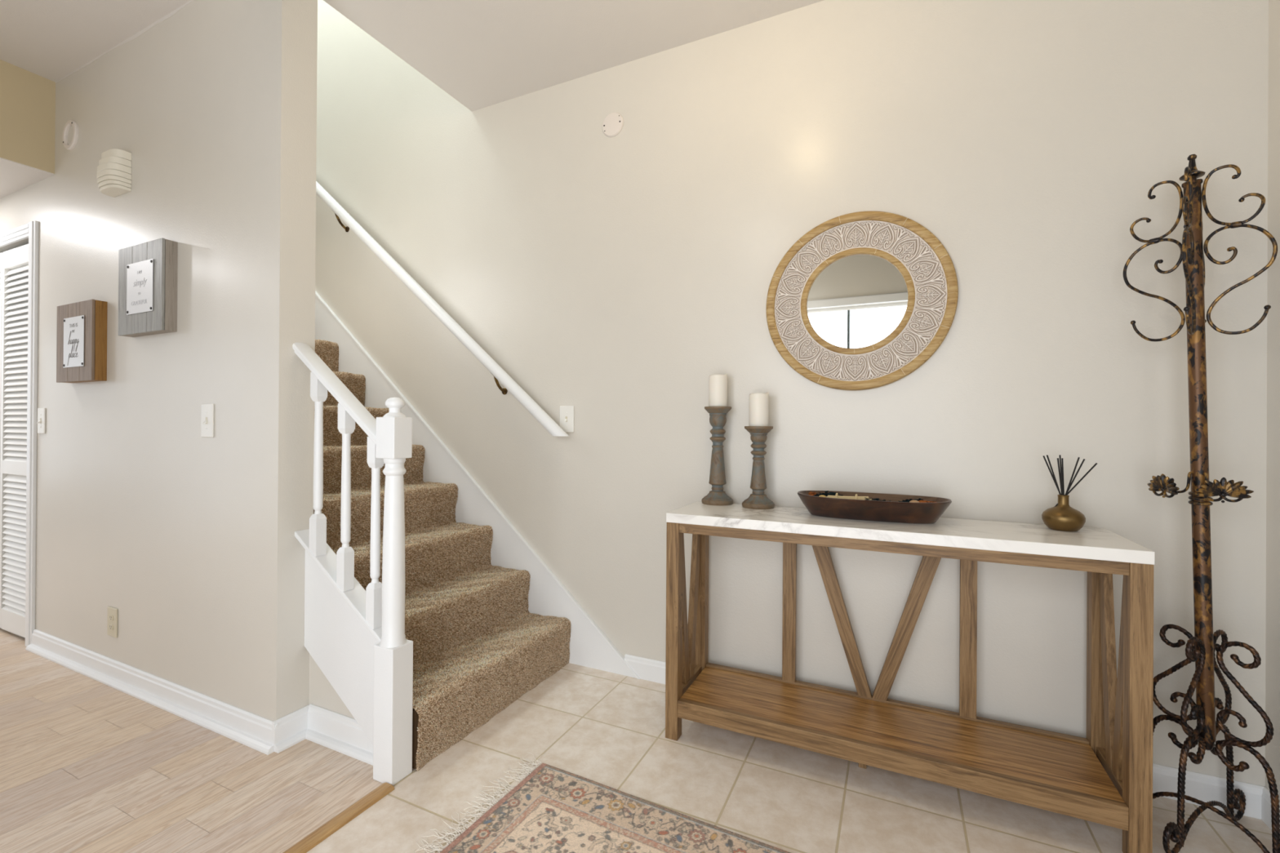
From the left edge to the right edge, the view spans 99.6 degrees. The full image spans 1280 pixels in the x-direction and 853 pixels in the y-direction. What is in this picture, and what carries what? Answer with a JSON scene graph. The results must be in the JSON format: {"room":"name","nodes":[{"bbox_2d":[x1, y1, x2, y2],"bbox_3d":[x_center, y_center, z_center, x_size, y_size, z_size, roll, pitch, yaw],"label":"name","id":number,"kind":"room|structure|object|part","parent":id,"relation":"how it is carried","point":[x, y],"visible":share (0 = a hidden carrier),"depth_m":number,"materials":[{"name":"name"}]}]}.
{"room":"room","nodes":[
{"label":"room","id":0,"kind":"room"},
{"bbox_2d":[0,59,55,198],"bbox_3d":[-5.214,-1.444,2.579,4.352,0.444,2.088,0,0,25],"label":"wall","id":1,"kind":"structure","parent":0,"point":[27,98],"depth_m":2.52,"materials":[{"name":"beige paint"}]},
{"bbox_2d":[0,0,317,721],"bbox_3d":[-3.958,-0.288,3.203,6.101,2.735,0.125,0,0,25],"label":"wall","id":2,"kind":"structure","parent":0,"point":[191,539],"depth_m":2.07,"materials":[{"name":"beige paint"}]},
{"bbox_2d":[0,244,28,638],"bbox_3d":[-3.353,0.070,2.867,0.746,1.988,0.030,0,0,25],"label":"door","id":3,"kind":"structure","parent":2,"relation":"in","point":[14,263],"depth_m":2.81,"materials":[{"name":"white paint"}]},
{"bbox_3d":[-3.538,0.069,2.954,0.338,1.988,0.030,0,0,25],"label":"panel frame","id":4,"kind":"part","parent":3,"relation":"part of","materials":[{"name":"white paint"}]},
{"bbox_2d":[0,220,39,646],"bbox_3d":[-3.366,0.034,2.842,0.875,2.096,0.018,0,0,25],"label":"door frame","id":5,"kind":"structure","parent":2,"relation":"attached to","point":[29,230],"depth_m":2.66,"materials":[{"name":"white paint"}]},
{"bbox_2d":[36,408,45,433],"bbox_3d":[-2.916,-0.028,2.628,0.078,0.125,0.019,0,0,25],"label":"light switch","id":6,"kind":"object","parent":2,"relation":"attached to","point":[41,422],"visible":1,"depth_m":2.63,"materials":[{"name":"white plastic"}]},
{"bbox_2d":[62,120,78,150],"bbox_3d":[-2.645,-1.353,2.511,0.136,0.136,0.012,0,0,25],"label":"smoke detector","id":7,"kind":"object","parent":2,"relation":"attached to","point":[71,146],"visible":1,"depth_m":2.50,"materials":[{"name":"beige plastic"}]},
{"bbox_2d":[56,299,107,382],"bbox_3d":[-2.491,-0.373,2.408,0.341,0.347,0.057,0,0,25],"label":"sign","id":8,"kind":"object","parent":2,"relation":"attached to","point":[82,326],"visible":1,"depth_m":2.36,"materials":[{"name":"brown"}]},
{"bbox_3d":[-2.494,-0.372,2.383,0.194,0.220,0.002,0,0,25],"label":"metal plate","id":9,"kind":"part","parent":8,"relation":"part of","materials":[{"name":"white metal"}]},
{"bbox_2d":[106,606,117,637],"bbox_3d":[-2.265,0.839,2.322,0.080,0.124,0.009,0,0,25],"label":"wall outlet","id":10,"kind":"object","parent":2,"relation":"attached to","point":[112,625],"visible":1,"depth_m":2.31,"materials":[{"name":"beige plastic"}]},
{"bbox_2d":[108,614,113,620],"bbox_3d":[-2.266,0.819,2.320,0.033,0.023,0.004,0,0,25],"label":"receptacle","id":11,"kind":"object","parent":10,"relation":"attached to","point":[110,616],"depth_m":2.32,"materials":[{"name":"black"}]},
{"bbox_2d":[108,623,113,630],"bbox_3d":[-2.266,0.859,2.320,0.033,0.023,0.004,0,0,25],"label":"receptacle","id":12,"kind":"object","parent":10,"relation":"attached to","point":[110,625],"depth_m":2.32,"materials":[{"name":"beige plastic"}]},
{"bbox_2d":[96,148,131,197],"bbox_3d":[-2.221,-1.070,2.276,0.150,0.161,0.071,0,0,25],"label":"wall sconce","id":13,"kind":"object","parent":2,"relation":"attached to","point":[113,176],"visible":1,"depth_m":2.25,"materials":[{"name":"beige ceramic"}]},
{"bbox_2d":[55,0,194,83],"bbox_3d":[-2.009,-1.636,2.219,1.749,0.019,0.003,0,0,25],"label":"trim","id":14,"kind":"structure","parent":2,"relation":"attached to","point":[133,37],"depth_m":2.26,"materials":[{"name":"white paint"}]},
{"bbox_2d":[118,237,177,337],"bbox_3d":[-1.977,-0.548,2.166,0.340,0.353,0.057,0,0,25],"label":"sign","id":15,"kind":"object","parent":2,"relation":"attached to","point":[147,271],"visible":1,"depth_m":2.12,"materials":[{"name":"white wood"}]},
{"bbox_3d":[-1.978,-0.550,2.140,0.200,0.202,0.002,0,0,25],"label":"metal plate","id":16,"kind":"part","parent":15,"relation":"part of","materials":[{"name":"white metal"}]},
{"bbox_2d":[25,629,278,755],"bbox_3d":[-2.104,1.045,2.231,1.929,0.090,0.034,0,0,25],"label":"baseboard","id":17,"kind":"structure","parent":2,"relation":"attached to","point":[251,730],"depth_m":2.12,"materials":[{"name":"white paint"}]},
{"bbox_2d":[200,404,213,437],"bbox_3d":[-1.617,-0.022,2.014,0.078,0.125,0.019,0,0,25],"label":"light switch","id":18,"kind":"object","parent":2,"relation":"attached to","point":[207,410],"visible":1,"depth_m":2.01,"materials":[{"name":"white plastic"}]},
{"bbox_2d":[271,704,309,753],"bbox_3d":[-1.200,1.046,1.877,0.034,0.098,0.126,0,0,25],"label":"baseboard","id":19,"kind":"structure","parent":2,"relation":"attached to","point":[291,730],"depth_m":1.87,"materials":[{"name":"white paint"}]},
{"bbox_2d":[0,627,382,852],"bbox_3d":[-4.187,1.076,2.153,6.600,0.001,2.220,0,0,25],"label":"floor","id":20,"kind":"structure","parent":0,"point":[87,765],"depth_m":1.68,"materials":[{"name":"brown wood"}]},
{"bbox_2d":[282,782,394,852],"bbox_3d":[-1.217,1.088,0.691,0.049,0.011,2.118,0,0,25],"label":"trim","id":21,"kind":"structure","parent":20,"relation":"on","point":[320,834],"depth_m":1.50,"materials":[{"name":"brown wood"}]},
{"bbox_2d":[292,342,413,786],"bbox_3d":[-0.962,0.401,1.808,0.520,1.392,0.098,0,0,27],"label":"balustrade","id":22,"kind":"object","parent":20,"relation":"on","point":[380,607],"visible":1,"depth_m":1.70,"materials":[{"name":"white paint"}]},
{"bbox_3d":[-0.999,-0.108,1.816,0.437,0.375,0.062,0,0,25],"label":"handrail","id":23,"kind":"part","parent":22,"relation":"part of","materials":[{"name":"white paint"}]},
{"bbox_2d":[309,653,355,719],"bbox_3d":[-0.959,0.747,1.838,0.499,0.700,0.006,0,0,25],"label":"wall","id":24,"kind":"structure","parent":0,"point":[322,693],"depth_m":1.91,"materials":[{"name":"beige paint"}]},
{"bbox_2d":[305,703,373,765],"bbox_3d":[-0.996,1.045,1.832,0.420,0.104,0.034,0,0,25],"label":"baseboard","id":25,"kind":"structure","parent":24,"relation":"attached to","point":[340,733],"depth_m":1.85,"materials":[{"name":"white paint"}]},
{"bbox_2d":[304,550,378,744],"bbox_3d":[-0.995,0.731,1.842,0.431,0.691,0.020,0,0,25],"label":"stair stringer","id":26,"kind":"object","parent":24,"relation":"attached to","point":[337,640],"depth_m":1.84,"materials":[{"name":"white paint"}]},
{"bbox_2d":[0,0,823,111],"bbox_3d":[-0.947,-1.764,1.126,4.603,0.250,3.109,0,0,25],"label":"ceiling","id":27,"kind":"structure","parent":0,"point":[481,53],"depth_m":2.24,"materials":[{"name":"white paint"}]},
{"bbox_2d":[306,662,1272,852],"bbox_3d":[0.050,1.117,0.639,2.355,0.030,3.109,0,0,25],"label":"floor","id":28,"kind":"structure","parent":0,"point":[603,727],"depth_m":1.63,"materials":[{"name":"beige tile"}]},
{"bbox_2d":[313,339,571,771],"bbox_3d":[-2.770,-0.395,3.195,5.035,2.966,0.887,0,0,25],"label":"staircase","id":29,"kind":"structure","parent":28,"relation":"on","point":[478,647],"depth_m":2.31,"materials":[{"name":"brown carpet"}]},
{"bbox_2d":[406,751,790,852],"bbox_3d":[0.143,1.098,1.028,1.702,0.008,1.040,0,0,25],"label":"rug","id":30,"kind":"object","parent":28,"relation":"on","point":[553,810],"visible":1,"depth_m":1.48,"materials":[{"name":"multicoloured fabric"}]},
{"bbox_2d":[665,501,1155,852],"bbox_3d":[0.762,0.710,1.793,1.323,0.798,0.348,0,0,25],"label":"console table","id":31,"kind":"object","parent":28,"relation":"on","point":[1104,777],"visible":1,"depth_m":1.68,"materials":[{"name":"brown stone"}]},
{"bbox_3d":[0.122,0.722,1.931,0.046,0.765,0.047,0,0,25],"label":"leg","id":32,"kind":"part","parent":31,"relation":"part of","materials":[{"name":"brown wood"}]},
{"bbox_3d":[0.182,0.991,2.066,0.024,0.058,0.254,0,0,25],"label":"rail","id":33,"kind":"part","parent":31,"relation":"part of","materials":[{"name":"brown wood"}]},
{"bbox_3d":[0.250,0.724,2.201,0.046,0.765,0.047,0,0,25],"label":"leg","id":34,"kind":"part","parent":31,"relation":"part of","materials":[{"name":"brown wood"}]},
{"bbox_2d":[701,406,733,505],"bbox_3d":[0.311,0.115,2.169,0.126,0.387,0.126,0,0,25],"label":"candle holder","id":35,"kind":"object","parent":31,"relation":"on","point":[717,419],"visible":1,"depth_m":2.14,"materials":[{"name":"grey wood"}]},
{"bbox_3d":[0.311,0.104,2.169,0.072,0.313,0.072,0,0,25],"label":"stem","id":36,"kind":"part","parent":35,"relation":"part of","materials":[{"name":"grey wood"}]},
{"bbox_2d":[708,373,727,406],"bbox_3d":[0.313,-0.144,2.169,0.074,0.135,0.074,0,0,25],"label":"pillar candle","id":37,"kind":"object","parent":35,"relation":"on","point":[717,384],"visible":0.89,"depth_m":2.14,"materials":[{"name":"white wax"}]},
{"bbox_2d":[742,426,774,509],"bbox_3d":[0.454,0.154,2.074,0.124,0.310,0.124,0,0,25],"label":"candle holder","id":38,"kind":"object","parent":31,"relation":"on","point":[757,500],"visible":1,"depth_m":2.05,"materials":[{"name":"grey wood"}]},
{"bbox_2d":[748,391,768,426],"bbox_3d":[0.456,-0.066,2.075,0.074,0.133,0.074,0,0,25],"label":"pillar candle","id":39,"kind":"object","parent":38,"relation":"on","point":[758,402],"visible":0.88,"depth_m":2.04,"materials":[{"name":"white wax"}]},
{"bbox_3d":[0.454,0.143,2.074,0.069,0.236,0.069,0,0,25],"label":"stem","id":40,"kind":"part","parent":38,"relation":"part of","materials":[{"name":"grey wood"}]},
{"bbox_2d":[797,490,951,524],"bbox_3d":[0.784,0.273,1.840,0.481,0.076,0.236,0,0,25],"label":"dough bowl","id":41,"kind":"object","parent":31,"relation":"on","point":[887,511],"visible":0.97,"depth_m":1.76,"materials":[{"name":"brown wood"}]},
{"bbox_2d":[826,493,871,500],"bbox_3d":[0.718,0.246,1.868,0.149,0.031,0.043,0,0,25],"label":"bundle","id":42,"kind":"object","parent":41,"relation":"in","point":[855,497],"visible":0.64,"depth_m":1.85,"materials":[{"name":"beige"}]},
{"bbox_2d":[813,490,923,502],"bbox_3d":[0.775,0.249,1.852,0.386,0.038,0.113,0,0,25],"label":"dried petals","id":43,"kind":"object","parent":41,"relation":"in","point":[825,494],"visible":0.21,"depth_m":1.88,"materials":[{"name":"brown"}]},
{"bbox_2d":[808,491,937,502],"bbox_3d":[0.780,0.249,1.842,0.417,0.027,0.078,0,0,30],"label":"wood shavings","id":44,"kind":"object","parent":41,"relation":"in","point":[810,493],"visible":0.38,"depth_m":1.76,"materials":[{"name":"brown plant"}]},
{"bbox_3d":[0.825,0.991,1.930,1.229,0.056,0.023,0,0,25],"label":"shelf rail","id":45,"kind":"part","parent":31,"relation":"part of","materials":[{"name":"brown wood"}]},
{"bbox_2d":[680,666,1124,802],"bbox_3d":[0.759,0.979,1.790,1.229,0.019,0.286,0,0,25],"label":"shelf","id":46,"kind":"object","parent":31,"relation":"attached to","point":[1071,764],"depth_m":1.73,"materials":[{"name":"brown wood"}]},
{"bbox_3d":[0.692,0.996,1.649,1.229,0.059,0.022,0,0,25],"label":"shelf rail","id":47,"kind":"part","parent":31,"relation":"part of","materials":[{"name":"brown wood"}]},
{"bbox_2d":[1041,494,1085,531],"bbox_3d":[1.288,0.261,1.646,0.106,0.106,0.106,0,0,25],"label":"bottle","id":48,"kind":"object","parent":31,"relation":"on","point":[1062,517],"visible":1,"depth_m":1.62,"materials":[{"name":"brown metal"}]},
{"bbox_2d":[1043,455,1061,494],"bbox_3d":[1.273,0.176,1.657,0.066,0.172,0.004,0,0,39],"label":"reed","id":49,"kind":"object","parent":48,"relation":"in","point":[1045,460],"visible":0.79,"depth_m":1.66,"materials":[{"name":"black wood"}]},
{"bbox_2d":[1046,454,1059,489],"bbox_3d":[1.274,0.175,1.654,0.061,0.176,0.004,0,0,3],"label":"reed","id":50,"kind":"object","parent":48,"relation":"in","point":[1046,455],"visible":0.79,"depth_m":1.65,"materials":[{"name":"black wood"}]},
{"bbox_2d":[1057,457,1062,494],"bbox_3d":[1.286,0.181,1.652,0.004,0.168,0.023,0,0,-25],"label":"reed","id":51,"kind":"object","parent":48,"relation":"in","point":[1059,469],"visible":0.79,"depth_m":1.66,"materials":[{"name":"black wood"}]},
{"bbox_2d":[1058,454,1063,495],"bbox_3d":[1.284,0.176,1.645,0.004,0.178,0.016,0,0,-35],"label":"reed","id":52,"kind":"object","parent":48,"relation":"in","point":[1060,455],"visible":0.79,"depth_m":1.65,"materials":[{"name":"black wood"}]},
{"bbox_2d":[1061,457,1064,495],"bbox_3d":[1.288,0.181,1.646,0.004,0.168,0.025,0,0,22],"label":"reed","id":53,"kind":"object","parent":48,"relation":"in","point":[1062,463],"visible":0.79,"depth_m":1.65,"materials":[{"name":"black wood"}]},
{"bbox_2d":[1064,457,1079,495],"bbox_3d":[1.304,0.178,1.644,0.054,0.171,0.004,0,0,13],"label":"reed","id":54,"kind":"object","parent":48,"relation":"in","point":[1077,462],"visible":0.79,"depth_m":1.64,"materials":[{"name":"black wood"}]},
{"bbox_2d":[1054,462,1097,506],"bbox_3d":[1.312,0.182,1.635,0.110,0.148,0.004,0,0,25],"label":"reed","id":55,"kind":"object","parent":48,"relation":"in","point":[1095,464],"visible":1,"depth_m":1.63,"materials":[{"name":"black wood"}]},
{"bbox_2d":[1066,458,1084,492],"bbox_3d":[1.304,0.179,1.640,0.068,0.166,0.004,0,0,45],"label":"reed","id":56,"kind":"object","parent":48,"relation":"in","point":[1081,464],"visible":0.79,"depth_m":1.63,"materials":[{"name":"black wood"}]},
{"bbox_3d":[1.402,0.730,1.655,0.046,0.765,0.047,0,0,25],"label":"leg","id":57,"kind":"part","parent":31,"relation":"part of","materials":[{"name":"brown wood"}]},
{"bbox_3d":[1.338,0.998,1.519,0.024,0.058,0.254,0,0,25],"label":"rail","id":58,"kind":"part","parent":31,"relation":"part of","materials":[{"name":"brown wood"}]},
{"bbox_3d":[1.275,0.729,1.386,0.046,0.765,0.047,0,0,25],"label":"leg","id":59,"kind":"part","parent":31,"relation":"part of","materials":[{"name":"brown wood"}]},
{"bbox_2d":[1123,154,1279,852],"bbox_3d":[1.536,0.181,1.469,0.302,1.860,0.294,0,0,22],"label":"coat rack","id":60,"kind":"object","parent":28,"relation":"on","point":[1200,649],"visible":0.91,"depth_m":1.46,"materials":[{"name":"brown metal"}]},
{"bbox_3d":[1.505,0.958,1.538,0.018,0.275,0.121,0,0,-21],"label":"leg","id":61,"kind":"part","parent":60,"relation":"part of","materials":[{"name":"metal"}]},
{"bbox_3d":[1.463,0.957,1.436,0.121,0.276,0.018,0,0,-21],"label":"leg","id":62,"kind":"part","parent":60,"relation":"part of","materials":[{"name":"metal"}]},
{"bbox_3d":[1.606,0.958,1.496,0.121,0.276,0.018,0,0,-21],"label":"leg","id":63,"kind":"part","parent":60,"relation":"part of","materials":[{"name":"metal"}]},
{"bbox_3d":[1.564,0.958,1.395,0.018,0.276,0.122,0,0,-21],"label":"leg","id":64,"kind":"part","parent":60,"relation":"part of","materials":[{"name":"metal"}]},
{"bbox_2d":[315,0,1268,786],"bbox_3d":[-1.447,-1.504,3.148,7.475,5.200,0.120,0,0,25],"label":"wall","id":65,"kind":"structure","parent":0,"point":[609,278],"depth_m":2.00,"materials":[{"name":"beige paint"}]},
{"bbox_2d":[315,181,568,436],"bbox_3d":[-1.649,-1.192,3.122,2.971,2.457,0.096,0,0,25],"label":"wall handrail","id":66,"kind":"object","parent":65,"relation":"attached to","point":[543,418],"visible":0.68,"depth_m":2.76,"materials":[{"name":"white paint"}]},
{"bbox_2d":[315,295,635,678],"bbox_3d":[-1.594,-0.429,3.137,3.530,3.049,0.014,0,0,25],"label":"trim","id":67,"kind":"structure","parent":65,"relation":"attached to","point":[588,648],"depth_m":2.74,"materials":[{"name":"white paint"}]},
{"bbox_2d":[315,290,639,679],"bbox_3d":[-1.589,-0.435,3.132,3.544,3.061,0.019,0,0,25],"label":"cap","id":68,"kind":"object","parent":65,"relation":"attached to","point":[463,468],"visible":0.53,"depth_m":2.75,"materials":[{"name":"white paint"}]},
{"bbox_2d":[560,405,573,432],"bbox_3d":[-0.347,-0.034,2.543,0.078,0.125,0.019,0,0,25],"label":"light switch","id":69,"kind":"object","parent":65,"relation":"attached to","point":[566,412],"visible":0.91,"depth_m":2.54,"materials":[{"name":"white plastic"}]},
{"bbox_2d":[602,112,623,137],"bbox_3d":[-0.124,-1.367,2.448,0.108,0.108,0.011,0,0,25],"label":"blank cover plate","id":70,"kind":"object","parent":65,"relation":"attached to","point":[613,123],"visible":1,"depth_m":2.44,"materials":[{"name":"beige plastic"}]},
{"bbox_2d":[765,210,958,390],"bbox_3d":[0.796,-0.462,1.998,0.656,0.656,0.029,0,0,25],"label":"round mirror","id":71,"kind":"object","parent":65,"relation":"attached to","point":[862,300],"visible":1,"depth_m":1.99,"materials":[{"name":"brown wood"}]},
{"bbox_2d":[806,253,907,348],"bbox_3d":[0.797,-0.462,2.002,0.352,0.352,0.004,0,0,25],"label":"mirror glass","id":72,"kind":"object","parent":71,"relation":"attached to","point":[854,300],"depth_m":2.00,"materials":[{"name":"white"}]},
{"bbox_2d":[624,653,1263,819],"bbox_3d":[0.855,1.065,1.971,2.040,0.090,0.013,0,0,25],"label":"baseboard","id":73,"kind":"structure","parent":65,"relation":"attached to","point":[1205,788],"depth_m":1.60,"materials":[{"name":"white paint"}]},
{"bbox_2d":[1265,0,1279,800],"bbox_3d":[1.152,-0.260,0.059,0.120,2.735,3.229,0,0,25],"label":"wall","id":74,"kind":"structure","parent":0,"point":[1272,646],"depth_m":1.52,"materials":[{"name":"beige paint"}]},
{"bbox_2d":[1261,786,1279,830],"bbox_3d":[1.109,1.063,0.139,0.013,0.090,3.109,0,0,25],"label":"baseboard","id":75,"kind":"structure","parent":74,"relation":"attached to","point":[1266,813],"depth_m":1.52,"materials":[{"name":"white paint"}]}
]}

